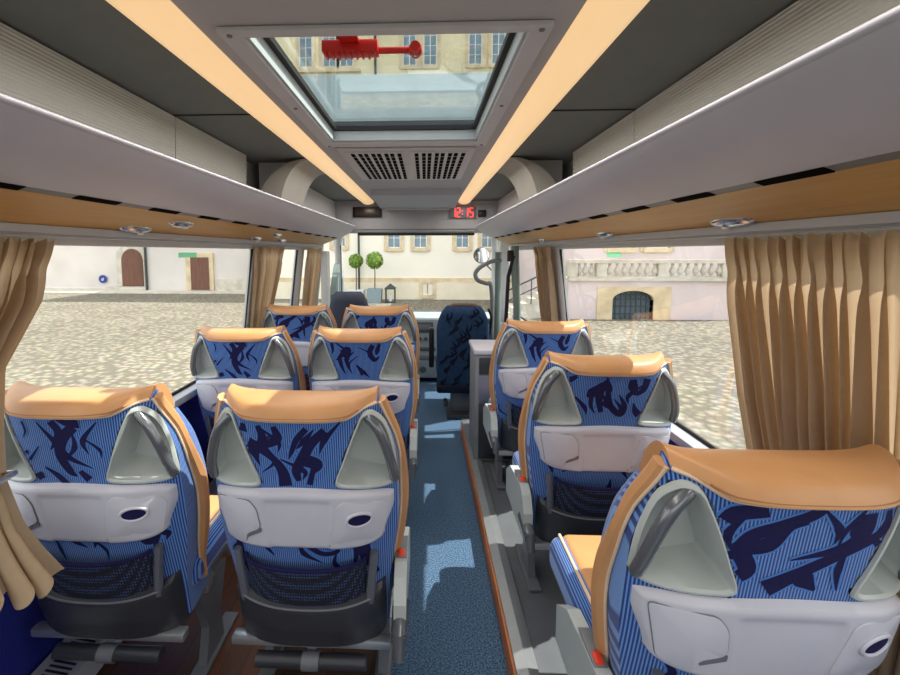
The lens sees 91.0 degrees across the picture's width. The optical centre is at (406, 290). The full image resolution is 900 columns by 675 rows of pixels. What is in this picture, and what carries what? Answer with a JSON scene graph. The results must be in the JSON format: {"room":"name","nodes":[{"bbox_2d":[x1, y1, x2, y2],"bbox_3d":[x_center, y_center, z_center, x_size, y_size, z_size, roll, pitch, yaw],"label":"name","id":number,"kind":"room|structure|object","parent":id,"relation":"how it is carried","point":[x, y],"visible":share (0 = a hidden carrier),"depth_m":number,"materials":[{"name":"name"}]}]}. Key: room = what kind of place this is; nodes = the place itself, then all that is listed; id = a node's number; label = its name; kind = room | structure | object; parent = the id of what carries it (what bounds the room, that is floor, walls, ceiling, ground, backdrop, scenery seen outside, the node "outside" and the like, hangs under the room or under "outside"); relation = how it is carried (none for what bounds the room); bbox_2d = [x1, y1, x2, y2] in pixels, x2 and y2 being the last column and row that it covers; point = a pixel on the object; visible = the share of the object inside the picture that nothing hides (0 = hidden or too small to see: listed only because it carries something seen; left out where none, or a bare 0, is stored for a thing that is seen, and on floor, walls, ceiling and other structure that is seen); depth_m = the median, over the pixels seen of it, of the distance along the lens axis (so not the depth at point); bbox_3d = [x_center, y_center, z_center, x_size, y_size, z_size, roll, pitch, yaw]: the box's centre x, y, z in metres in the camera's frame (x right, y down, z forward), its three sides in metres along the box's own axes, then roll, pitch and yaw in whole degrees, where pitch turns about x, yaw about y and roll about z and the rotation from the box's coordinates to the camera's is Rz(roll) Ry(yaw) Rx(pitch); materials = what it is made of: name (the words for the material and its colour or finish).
{"room":"vehicle interior","nodes":[
{"label":"vehicle interior","id":0,"kind":"room"},
{"bbox_2d":[0,161,323,674],"bbox_3d":[-1.058,0.263,2.076,0.153,2.110,5.500,0,5,2],"label":"wall","id":1,"kind":"structure","parent":0,"point":[21,653],"depth_m":1.41,"materials":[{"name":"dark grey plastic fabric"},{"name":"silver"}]},
{"bbox_2d":[0,22,354,247],"bbox_3d":[-0.803,-0.453,1.847,0.360,0.493,5.150,0,5,2],"label":"luggage rack","id":2,"kind":"object","parent":1,"relation":"attached to","point":[82,155],"visible":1,"depth_m":1.26,"materials":[{"name":"grey plastic"}]},
{"bbox_2d":[0,237,64,610],"bbox_3d":[-0.986,0.274,1.009,0.293,0.797,0.441,-4,6,-35],"label":"curtain","id":3,"kind":"object","parent":2,"relation":"hanging from","point":[27,569],"visible":1,"depth_m":1.02,"materials":[{"name":"beige fabric"}]},
{"bbox_2d":[119,226,151,234],"bbox_3d":[-0.952,-0.212,1.548,0.040,0.028,0.170,0,5,2],"label":"light","id":4,"kind":"object","parent":2,"relation":"attached to","point":[123,230],"depth_m":1.53,"materials":[{"name":"metal"}]},
{"bbox_2d":[169,221,193,228],"bbox_3d":[-0.875,-0.256,1.712,0.040,0.028,0.170,0,5,2],"label":"light","id":5,"kind":"object","parent":2,"relation":"attached to","point":[172,224],"depth_m":1.70,"materials":[{"name":"metal"}]},
{"bbox_2d":[250,237,261,241],"bbox_3d":[-0.907,-0.309,2.643,0.040,0.028,0.170,0,5,2],"label":"light","id":6,"kind":"object","parent":2,"relation":"attached to","point":[252,239],"depth_m":2.62,"materials":[{"name":"metal"}]},
{"bbox_2d":[250,246,284,327],"bbox_3d":[-0.991,0.041,3.116,0.119,0.709,0.584,0,5,2],"label":"curtain","id":7,"kind":"object","parent":2,"relation":"hanging from","point":[268,261],"visible":0.66,"depth_m":3.02,"materials":[{"name":"beige fabric"}]},
{"bbox_2d":[271,233,281,237],"bbox_3d":[-0.830,-0.352,2.806,0.040,0.028,0.170,0,5,2],"label":"light","id":8,"kind":"object","parent":2,"relation":"attached to","point":[275,235],"depth_m":2.78,"materials":[{"name":"metal"}]},
{"bbox_2d":[302,248,321,305],"bbox_3d":[-0.925,-0.060,4.257,0.120,0.710,0.563,0,5,2],"label":"curtain","id":9,"kind":"object","parent":2,"relation":"hanging from","point":[313,260],"visible":0.84,"depth_m":4.17,"materials":[{"name":"beige fabric"}]},
{"bbox_2d":[303,187,335,218],"bbox_3d":[-0.820,-0.716,3.869,0.040,0.325,1.720,0,5,2],"label":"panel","id":10,"kind":"structure","parent":2,"relation":"attached to","point":[313,200],"depth_m":4.00,"materials":[{"name":"grey plastic"}]},
{"bbox_2d":[171,249,252,395],"bbox_3d":[-1.104,0.209,1.169,0.106,0.738,3.400,0,5,2],"label":"window","id":11,"kind":"structure","parent":1,"relation":"in","point":[251,252],"depth_m":2.83,"materials":[{"name":"black rubber"}]},
{"bbox_2d":[178,253,196,257],"bbox_3d":[-1.029,-0.169,2.067,0.001,0.023,0.160,0,5,2],"label":"sticker","id":12,"kind":"object","parent":11,"relation":"attached to","point":[180,255],"visible":1,"depth_m":2.06,"materials":[{"name":"green plastic"}]},
{"bbox_2d":[173,114,251,115],"bbox_3d":[-0.767,-0.696,1.740,0.330,0.006,0.006,0,5,2],"label":"trim","id":13,"kind":"structure","parent":1,"relation":"attached to","point":[192,114],"depth_m":1.74,"materials":[{"name":"grey plastic"}]},
{"bbox_2d":[259,159,324,205],"bbox_3d":[-0.722,-0.620,2.778,0.325,0.325,0.460,0,5,2],"label":"trim","id":14,"kind":"structure","parent":1,"relation":"attached to","point":[289,181],"depth_m":2.64,"materials":[{"name":"grey plastic"}]},
{"bbox_2d":[291,250,297,305],"bbox_3d":[-1.012,0.012,3.409,0.106,0.737,0.900,0,5,2],"label":"window","id":15,"kind":"structure","parent":1,"relation":"in","point":[296,250],"depth_m":3.84,"materials":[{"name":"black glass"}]},
{"bbox_2d":[321,251,329,306],"bbox_3d":[-0.873,-0.096,4.720,0.070,0.660,0.140,0,5,2],"label":"trim","id":16,"kind":"structure","parent":1,"relation":"attached to","point":[325,256],"depth_m":4.65,"materials":[{"name":"white paint"}]},
{"bbox_2d":[330,263,343,301],"bbox_3d":[-0.808,0.331,5.177,0.074,1.330,0.620,0,5,2],"label":"door","id":17,"kind":"structure","parent":1,"relation":"in","point":[335,285],"depth_m":5.00,"materials":[{"name":"clear glass"}]},
{"bbox_2d":[334,237,342,277],"bbox_3d":[-0.806,0.137,5.277,0.219,1.798,0.909,0,5,2],"label":"trim","id":18,"kind":"structure","parent":1,"relation":"attached to","point":[337,242],"depth_m":5.05,"materials":[{"name":"white paint"}]},
{"bbox_2d":[96,452,407,674],"bbox_3d":[-0.608,1.296,1.521,1.090,0.150,4.250,0,5,2],"label":"floor","id":19,"kind":"structure","parent":0,"point":[179,658],"depth_m":1.48,"materials":[{"name":"brown wood"}]},
{"bbox_2d":[4,381,237,674],"bbox_3d":[-0.849,0.730,1.376,0.544,1.003,0.549,0,5,2],"label":"passenger seat","id":20,"kind":"object","parent":19,"relation":"on","point":[113,484],"visible":0.88,"depth_m":1.18,"materials":[{"name":"blue fabric"}]},
{"bbox_2d":[192,510,226,585],"bbox_3d":[-0.845,0.828,1.480,0.460,0.115,0.360,0,5,2],"label":"seat cushion","id":21,"kind":"object","parent":20,"relation":"on","point":[203,557],"depth_m":1.39,"materials":[{"name":"blue fabric"}]},
{"bbox_2d":[31,478,217,674],"bbox_3d":[-1.045,1.167,1.588,0.130,0.095,4.330,0,5,2],"label":"heater","id":22,"kind":"object","parent":19,"relation":"on","point":[49,666],"visible":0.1,"depth_m":1.36,"materials":[{"name":"silver metal"}]},
{"bbox_2d":[41,639,95,674],"bbox_3d":[-1.058,1.151,1.337,0.070,0.011,1.272,0,5,2],"label":"grille","id":23,"kind":"object","parent":22,"relation":"attached to","point":[52,667],"depth_m":1.35,"materials":[{"name":"grey plastic"}]},
{"bbox_2d":[190,325,305,473],"bbox_3d":[-0.777,0.648,2.305,0.544,1.003,0.549,0,5,2],"label":"passenger seat","id":24,"kind":"object","parent":19,"relation":"on","point":[268,358],"visible":0.48,"depth_m":2.05,"materials":[{"name":"blue fabric"}]},
{"bbox_2d":[261,304,337,390],"bbox_3d":[-0.727,0.573,3.161,0.544,1.003,0.549,0,5,2],"label":"passenger seat","id":25,"kind":"object","parent":19,"relation":"on","point":[300,322],"visible":0.33,"depth_m":2.90,"materials":[{"name":"blue fabric"}]},
{"bbox_2d":[207,384,409,674],"bbox_3d":[-0.262,0.733,1.352,0.547,1.003,0.549,0,5,2],"label":"passenger seat","id":26,"kind":"object","parent":19,"relation":"on","point":[313,486],"visible":1,"depth_m":1.15,"materials":[{"name":"blue fabric"}]},
{"bbox_2d":[390,562,394,591],"bbox_3d":[-0.260,0.830,1.456,0.460,0.115,0.360,0,5,2],"label":"seat cushion","id":27,"kind":"object","parent":26,"relation":"on","point":[393,563],"depth_m":1.29,"materials":[{"name":"blue fabric"}]},
{"bbox_2d":[307,325,417,477],"bbox_3d":[-0.213,0.650,2.282,0.547,1.003,0.549,0,5,2],"label":"passenger seat","id":28,"kind":"object","parent":19,"relation":"on","point":[339,359],"visible":0.53,"depth_m":2.04,"materials":[{"name":"blue fabric"}]},
{"bbox_2d":[407,434,409,448],"bbox_3d":[-0.210,0.748,2.386,0.460,0.115,0.360,0,5,2],"label":"seat cushion","id":29,"kind":"object","parent":28,"relation":"on","point":[408,438],"depth_m":2.22,"materials":[{"name":"blue fabric"}]},
{"bbox_2d":[341,304,419,411],"bbox_3d":[-0.178,0.575,3.138,0.547,1.003,0.549,0,5,2],"label":"passenger seat","id":30,"kind":"object","parent":19,"relation":"on","point":[355,317],"visible":0.28,"depth_m":2.87,"materials":[{"name":"blue fabric"}]},
{"bbox_2d":[390,449,407,616],"bbox_3d":[-0.077,1.228,1.468,0.034,0.022,4.200,0,5,2],"label":"trim","id":31,"kind":"structure","parent":19,"relation":"attached to","point":[392,597],"depth_m":1.70,"materials":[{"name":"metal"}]},
{"bbox_2d":[0,0,797,201],"bbox_3d":[-0.018,-0.724,1.946,2.000,0.040,5.500,0,5,2],"label":"ceiling","id":32,"kind":"structure","parent":0,"point":[666,41],"depth_m":1.20,"materials":[{"name":"grey plastic"}]},
{"bbox_2d":[106,0,373,204],"bbox_3d":[-0.525,-0.692,1.955,0.136,0.042,5.462,0,5,2],"label":"lamp","id":33,"kind":"object","parent":32,"relation":"attached to","point":[162,20],"visible":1,"depth_m":1.24,"materials":[{"name":"orange"}]},
{"bbox_2d":[216,20,554,146],"bbox_3d":[-0.033,-0.711,1.586,0.790,0.113,1.150,0,5,2],"label":"roof hatch","id":34,"kind":"object","parent":32,"relation":"attached to","point":[257,46],"visible":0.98,"depth_m":1.35,"materials":[{"name":"glass"},{"name":"light grey plastic"},{"name":"black rubber"}]},
{"bbox_2d":[321,36,421,59],"bbox_3d":[-0.091,-0.627,1.119,0.258,0.038,0.096,0,5,2],"label":"hammer","id":35,"kind":"object","parent":34,"relation":"attached to","point":[346,47],"visible":0.97,"depth_m":1.12,"materials":[{"name":"red plastic"}]},
{"bbox_2d":[336,146,475,179],"bbox_3d":[0.013,-0.760,2.695,0.710,0.018,0.960,0,5,2],"label":"ceiling vent","id":36,"kind":"object","parent":32,"relation":"in","point":[449,162],"visible":1,"depth_m":2.52,"materials":[{"name":"grey plastic"}]},
{"bbox_2d":[345,151,408,178],"bbox_3d":[-0.155,-0.754,2.693,0.300,0.007,0.840,0,5,2],"label":"grille","id":37,"kind":"object","parent":36,"relation":"attached to","point":[369,164],"depth_m":2.57,"materials":[{"name":"grey plastic"}]},
{"bbox_2d":[410,151,467,178],"bbox_3d":[0.180,-0.753,2.679,0.300,0.007,0.840,0,5,2],"label":"grille","id":38,"kind":"object","parent":36,"relation":"attached to","point":[423,164],"depth_m":2.57,"materials":[{"name":"grey plastic"}]},
{"bbox_2d":[370,189,461,209],"bbox_3d":[0.092,-0.851,4.146,0.770,0.090,0.910,0,5,2],"label":"housing","id":39,"kind":"object","parent":32,"relation":"attached to","point":[387,199],"visible":1,"depth_m":3.93,"materials":[{"name":"white paint"}]},
{"bbox_2d":[457,0,649,204],"bbox_3d":[0.488,-0.688,1.913,0.136,0.042,5.462,0,5,2],"label":"lamp","id":40,"kind":"object","parent":32,"relation":"attached to","point":[598,23],"visible":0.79,"depth_m":1.24,"materials":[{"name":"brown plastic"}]},
{"bbox_2d":[335,201,496,233],"bbox_3d":[0.100,-0.828,4.822,1.960,0.380,0.248,0,5,2],"label":"wall","id":41,"kind":"structure","parent":0,"point":[391,220],"depth_m":4.71,"materials":[{"name":"grey plastic"}]},
{"bbox_2d":[340,245,341,290],"bbox_3d":[-0.750,-0.143,5.022,0.012,0.801,0.053,-1,5,-12],"label":"cord","id":42,"kind":"object","parent":41,"relation":"hanging from","point":[340,245],"visible":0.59,"depth_m":5.01,"materials":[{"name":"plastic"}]},
{"bbox_2d":[353,207,381,216],"bbox_3d":[-0.425,-0.843,4.703,0.310,0.110,0.017,0,5,2],"label":"display","id":43,"kind":"object","parent":41,"relation":"attached to","point":[357,211],"visible":0.9,"depth_m":4.70,"materials":[{"name":"black plastic"}]},
{"bbox_2d":[358,233,473,235],"bbox_3d":[0.095,-0.608,4.710,1.240,0.027,0.090,0,5,2],"label":"trim","id":44,"kind":"structure","parent":41,"relation":"attached to","point":[359,234],"depth_m":4.68,"materials":[{"name":"black plastic"}]},
{"bbox_2d":[358,231,473,231],"bbox_3d":[0.093,-0.636,4.680,1.240,0.008,0.065,0,5,2],"label":"trim","id":45,"kind":"structure","parent":41,"relation":"attached to","point":[358,231],"depth_m":4.67,"materials":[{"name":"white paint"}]},
{"bbox_2d":[449,207,475,217],"bbox_3d":[0.586,-0.832,4.662,0.285,0.120,0.017,0,5,2],"label":"digital clock","id":46,"kind":"object","parent":41,"relation":"attached to","point":[457,212],"visible":0.97,"depth_m":4.66,"materials":[{"name":"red plastic"}]},
{"bbox_2d":[478,210,485,216],"bbox_3d":[0.794,-0.821,4.654,0.084,0.072,0.019,0,5,2],"label":"switch","id":47,"kind":"object","parent":41,"relation":"attached to","point":[481,213],"visible":1,"depth_m":4.65,"materials":[{"name":"black plastic"}]},
{"bbox_2d":[390,378,507,674],"bbox_3d":[-0.001,1.256,2.547,2.100,0.050,6.350,0,5,2],"label":"floor","id":48,"kind":"structure","parent":0,"point":[453,626],"depth_m":2.03,"materials":[{"name":"blue carpet"}]},
{"bbox_2d":[330,291,368,327],"bbox_3d":[-0.493,0.528,4.133,0.440,1.100,0.706,0,5,2],"label":"chair","id":49,"kind":"object","parent":48,"relation":"on","point":[340,300],"visible":0.23,"depth_m":3.76,"materials":[{"name":"fabric"}]},
{"bbox_2d":[429,303,492,419],"bbox_3d":[0.477,0.586,4.017,0.555,1.026,0.687,0,5,2],"label":"chair","id":50,"kind":"object","parent":48,"relation":"on","point":[458,323],"visible":0.8,"depth_m":3.77,"materials":[{"name":"fabric"}]},
{"bbox_2d":[494,252,501,339],"bbox_3d":[0.843,0.364,4.117,0.060,1.450,0.060,0,5,2],"label":"post","id":51,"kind":"object","parent":48,"relation":"on","point":[498,255],"visible":0.6,"depth_m":4.07,"materials":[{"name":"grey metal"}]},
{"bbox_2d":[473,259,501,338],"bbox_3d":[0.726,0.077,4.024,0.258,0.739,0.080,-1,5,-16],"label":"grab rail","id":52,"kind":"object","parent":51,"relation":"attached to","point":[489,283],"visible":0.96,"depth_m":3.99,"materials":[{"name":"grey metal"}]},
{"bbox_2d":[504,246,520,321],"bbox_3d":[0.887,0.365,3.700,0.148,1.482,0.353,1,5,11],"label":"post","id":53,"kind":"object","parent":48,"relation":"on","point":[513,254],"visible":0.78,"depth_m":3.51,"materials":[{"name":"black plastic"}]},
{"bbox_2d":[413,311,492,339],"bbox_3d":[0.129,0.629,5.667,2.040,0.750,0.060,0,5,2],"label":"wall","id":54,"kind":"structure","parent":0,"point":[413,311],"depth_m":5.60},
{"bbox_2d":[413,312,489,377],"bbox_3d":[0.112,0.594,5.230,1.800,0.695,0.765,0,5,2],"label":"dashboard","id":55,"kind":"object","parent":54,"relation":"attached to","point":[425,320],"visible":0.34,"depth_m":4.87,"materials":[{"name":"grey plastic"}]},
{"bbox_2d":[420,366,425,372],"bbox_3d":[0.177,0.873,4.888,0.070,0.070,0.010,0,5,2],"label":"socket","id":56,"kind":"object","parent":55,"relation":"attached to","point":[422,368],"depth_m":4.88,"materials":[{"name":"grey plastic"}]},
{"bbox_2d":[462,418,567,674],"bbox_3d":[0.713,1.302,1.467,0.706,0.148,4.250,0,5,2],"label":"floor","id":57,"kind":"structure","parent":0,"point":[538,608],"depth_m":1.75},
{"bbox_2d":[461,422,515,674],"bbox_3d":[0.353,1.308,1.457,0.012,0.138,4.200,0,5,2],"label":"trim","id":58,"kind":"structure","parent":57,"relation":"attached to","point":[502,626],"depth_m":1.90,"materials":[{"name":"orange wood"}]},
{"bbox_2d":[469,340,512,460],"bbox_3d":[0.664,0.724,2.970,0.470,0.735,0.340,0,5,2],"label":"base cabinet","id":59,"kind":"object","parent":57,"relation":"on","point":[480,350],"visible":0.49,"depth_m":2.83,"materials":[{"name":"grey plastic"}]},
{"bbox_2d":[462,419,539,674],"bbox_3d":[0.390,1.228,1.449,0.070,0.026,4.200,0,5,2],"label":"trim","id":60,"kind":"structure","parent":57,"relation":"attached to","point":[523,655],"depth_m":1.81,"materials":[{"name":"grey metal"}]},
{"bbox_2d":[483,318,593,489],"bbox_3d":[0.726,0.631,2.503,0.547,1.003,0.549,0,5,2],"label":"passenger seat","id":61,"kind":"object","parent":57,"relation":"on","point":[519,348],"visible":0.44,"depth_m":2.30,"materials":[{"name":"blue fabric"}]},
{"bbox_2d":[506,350,679,591],"bbox_3d":[0.697,0.698,1.747,0.547,1.003,0.549,0,5,2],"label":"passenger seat","id":62,"kind":"object","parent":57,"relation":"on","point":[587,423],"visible":0.79,"depth_m":1.53,"materials":[{"name":"blue fabric"}]},
{"bbox_2d":[512,451,519,467],"bbox_3d":[0.702,0.795,1.850,0.460,0.115,0.360,0,5,2],"label":"seat cushion","id":63,"kind":"object","parent":62,"relation":"on","point":[515,459],"depth_m":1.96,"materials":[{"name":"blue fabric"}]},
{"bbox_2d":[549,440,899,674],"bbox_3d":[0.667,0.758,1.068,0.547,1.003,0.689,0,5,2],"label":"passenger seat","id":64,"kind":"object","parent":57,"relation":"on","point":[703,561],"visible":1,"depth_m":0.76,"materials":[{"name":"blue fabric"}]},
{"bbox_2d":[549,537,591,628],"bbox_3d":[0.672,0.855,1.171,0.460,0.115,0.500,0,5,2],"label":"seat cushion","id":65,"kind":"object","parent":64,"relation":"on","point":[570,558],"depth_m":1.26,"materials":[{"name":"blue fabric"}]},
{"bbox_2d":[510,160,899,674],"bbox_3d":[1.023,0.271,1.991,0.153,2.110,5.500,0,5,2],"label":"wall","id":66,"kind":"structure","parent":0,"point":[679,437],"depth_m":1.75,"materials":[{"name":"white paint"}]},
{"bbox_2d":[491,237,503,339],"bbox_3d":[1.033,0.144,5.201,0.219,1.798,0.909,0,5,2],"label":"trim","id":67,"kind":"structure","parent":66,"relation":"attached to","point":[494,242],"depth_m":5.03,"materials":[{"name":"white paint"}]},
{"bbox_2d":[473,247,490,270],"bbox_3d":[1.005,-0.356,5.627,0.315,0.411,0.058,0,5,2],"label":"mirror","id":68,"kind":"object","parent":67,"relation":"attached to","point":[481,255],"visible":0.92,"depth_m":5.59,"materials":[{"name":"silver glass"}]},
{"bbox_2d":[498,240,508,321],"bbox_3d":[1.047,-0.152,4.792,0.100,0.960,0.148,0,5,2],"label":"trim","id":69,"kind":"structure","parent":66,"relation":"attached to","point":[503,247],"depth_m":4.72,"materials":[{"name":"white paint"}]},
{"bbox_2d":[497,157,562,201],"bbox_3d":[0.751,-0.614,2.718,0.325,0.325,0.460,0,5,2],"label":"trim","id":70,"kind":"structure","parent":66,"relation":"attached to","point":[529,178],"depth_m":2.57,"materials":[{"name":"grey plastic"}]},
{"bbox_2d":[551,109,635,111],"bbox_3d":[0.712,-0.690,1.679,0.330,0.006,0.006,0,5,2],"label":"trim","id":71,"kind":"structure","parent":66,"relation":"attached to","point":[575,109],"depth_m":1.68,"materials":[{"name":"grey plastic"}]},
{"bbox_2d":[559,249,718,448],"bbox_3d":[0.999,0.207,1.193,0.106,0.738,3.620,0,5,2],"label":"window","id":72,"kind":"structure","parent":66,"relation":"in","point":[708,444],"depth_m":1.66,"materials":[{"name":"black rubber"}]},
{"bbox_2d":[607,253,620,256],"bbox_3d":[1.002,-0.175,2.134,0.001,0.023,0.160,0,5,2],"label":"sticker","id":73,"kind":"object","parent":72,"relation":"attached to","point":[608,254],"visible":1,"depth_m":2.13,"materials":[{"name":"green plastic"}]},
{"bbox_2d":[476,0,899,247],"bbox_3d":[0.754,-0.447,1.783,0.360,0.493,5.150,0,5,2],"label":"luggage rack","id":74,"kind":"object","parent":66,"relation":"attached to","point":[793,127],"visible":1,"depth_m":0.90,"materials":[{"name":"grey plastic"}]},
{"bbox_2d":[497,189,519,213],"bbox_3d":[0.938,-0.710,3.797,0.040,0.325,1.720,0,5,2],"label":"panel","id":75,"kind":"structure","parent":74,"relation":"attached to","point":[511,199],"depth_m":4.02,"materials":[{"name":"grey plastic"}]},
{"bbox_2d":[533,246,557,320],"bbox_3d":[1.030,0.028,3.261,0.142,0.710,0.446,0,5,2],"label":"curtain","id":76,"kind":"object","parent":74,"relation":"hanging from","point":[546,290],"visible":0.73,"depth_m":3.17,"materials":[{"name":"beige fabric"}]},
{"bbox_2d":[596,232,613,238],"bbox_3d":[0.898,-0.252,2.000,0.040,0.028,0.170,0,5,2],"label":"light","id":77,"kind":"object","parent":74,"relation":"attached to","point":[602,235],"depth_m":1.98,"materials":[{"name":"metal"}]},
{"bbox_2d":[709,218,755,228],"bbox_3d":[0.864,-0.179,1.174,0.040,0.028,0.170,0,5,2],"label":"light","id":78,"kind":"object","parent":74,"relation":"attached to","point":[717,223],"depth_m":1.16,"materials":[{"name":"metal"}]},
{"bbox_2d":[724,230,899,674],"bbox_3d":[0.937,0.344,0.938,0.142,0.930,0.671,0,5,2],"label":"curtain","id":79,"kind":"object","parent":74,"relation":"hanging from","point":[814,320],"visible":0.53,"depth_m":0.97,"materials":[{"name":"beige fabric"}]},
{"label":"outside","id":80,"kind":"structure","parent":0,"visible":0},
{"bbox_2d":[5,293,745,448],"bbox_3d":[-5.629,3.366,-12.532,130.000,0.001,74.000,0,5,2],"label":"ground","id":81,"kind":"structure","parent":80,"point":[81,340],"depth_m":10.76,"materials":[{"name":"beige stone"}]},
{"bbox_2d":[347,253,364,295],"bbox_3d":[-2.327,-0.622,20.136,0.750,2.194,0.750,0,5,2],"label":"topiary tree","id":82,"kind":"object","parent":81,"relation":"on","point":[355,261],"visible":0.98,"depth_m":19.91,"materials":[{"name":"green plant"}]},
{"bbox_2d":[366,251,382,302],"bbox_3d":[-1.438,-0.642,19.700,0.816,2.310,0.844,0,5,2],"label":"topiary tree","id":83,"kind":"object","parent":81,"relation":"on","point":[374,260],"visible":1,"depth_m":19.44,"materials":[{"name":"green plant"}]},
{"bbox_2d":[384,283,395,302],"bbox_3d":[-0.745,0.084,19.731,0.520,0.860,0.520,0,5,2],"label":"lantern","id":84,"kind":"object","parent":81,"relation":"on","point":[390,286],"visible":1,"depth_m":19.55,"materials":[{"name":"metal"}]},
{"bbox_2d":[274,33,512,299],"bbox_3d":[11.820,-7.688,22.817,38.100,15.800,6.260,0,5,2],"label":"building","id":85,"kind":"structure","parent":81,"relation":"on","point":[450,78],"depth_m":20.25,"materials":[{"name":"beige paint"}]},
{"bbox_2d":[509,277,536,303],"bbox_3d":[4.212,0.015,14.899,2.040,1.847,0.060,0,5,2],"label":"stair railing","id":86,"kind":"object","parent":81,"relation":"on","point":[531,279],"visible":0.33,"depth_m":14.88,"materials":[{"name":"metal"}]},
{"bbox_2d":[508,276,728,319],"bbox_3d":[8.136,0.203,15.422,10.200,1.380,1.770,0,5,2],"label":"stone terrace","id":87,"kind":"object","parent":81,"relation":"on","point":[588,298],"visible":0.73,"depth_m":14.65,"materials":[{"name":"paint"}]},
{"bbox_2d":[565,260,727,278],"bbox_3d":[8.102,-0.731,14.623,5.510,0.620,0.320,0,5,2],"label":"balustrade","id":88,"kind":"object","parent":87,"relation":"on","point":[660,270],"visible":1,"depth_m":14.54,"materials":[{"name":"stone"}]},
{"bbox_2d":[519,246,725,298],"bbox_3d":[15.744,-3.710,17.561,21.800,8.800,3.900,0,5,2],"label":"palace wing","id":89,"kind":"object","parent":81,"relation":"on","point":[526,257],"visible":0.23,"depth_m":16.22,"materials":[{"name":"paint"}]},
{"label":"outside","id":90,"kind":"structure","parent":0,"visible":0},
{"bbox_2d":[44,288,244,293],"bbox_3d":[-23.173,-0.035,25.618,31.800,0.060,2.700,0,5,2],"label":"path","id":91,"kind":"structure","parent":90,"point":[47,290],"depth_m":24.57,"materials":[{"name":"stone"}]},
{"bbox_2d":[45,246,248,290],"bbox_3d":[-33.230,-5.210,28.855,51.400,9.800,6.370,0,5,2],"label":"building","id":92,"kind":"structure","parent":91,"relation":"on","point":[148,268],"depth_m":25.47,"materials":[{"name":"white paint"}]},
{"bbox_2d":[99,275,106,282],"bbox_3d":[-18.472,-0.724,26.714,0.480,0.480,0.071,0,5,2],"label":"round sign","id":93,"kind":"object","parent":92,"relation":"attached to","point":[102,278],"visible":1,"depth_m":26.69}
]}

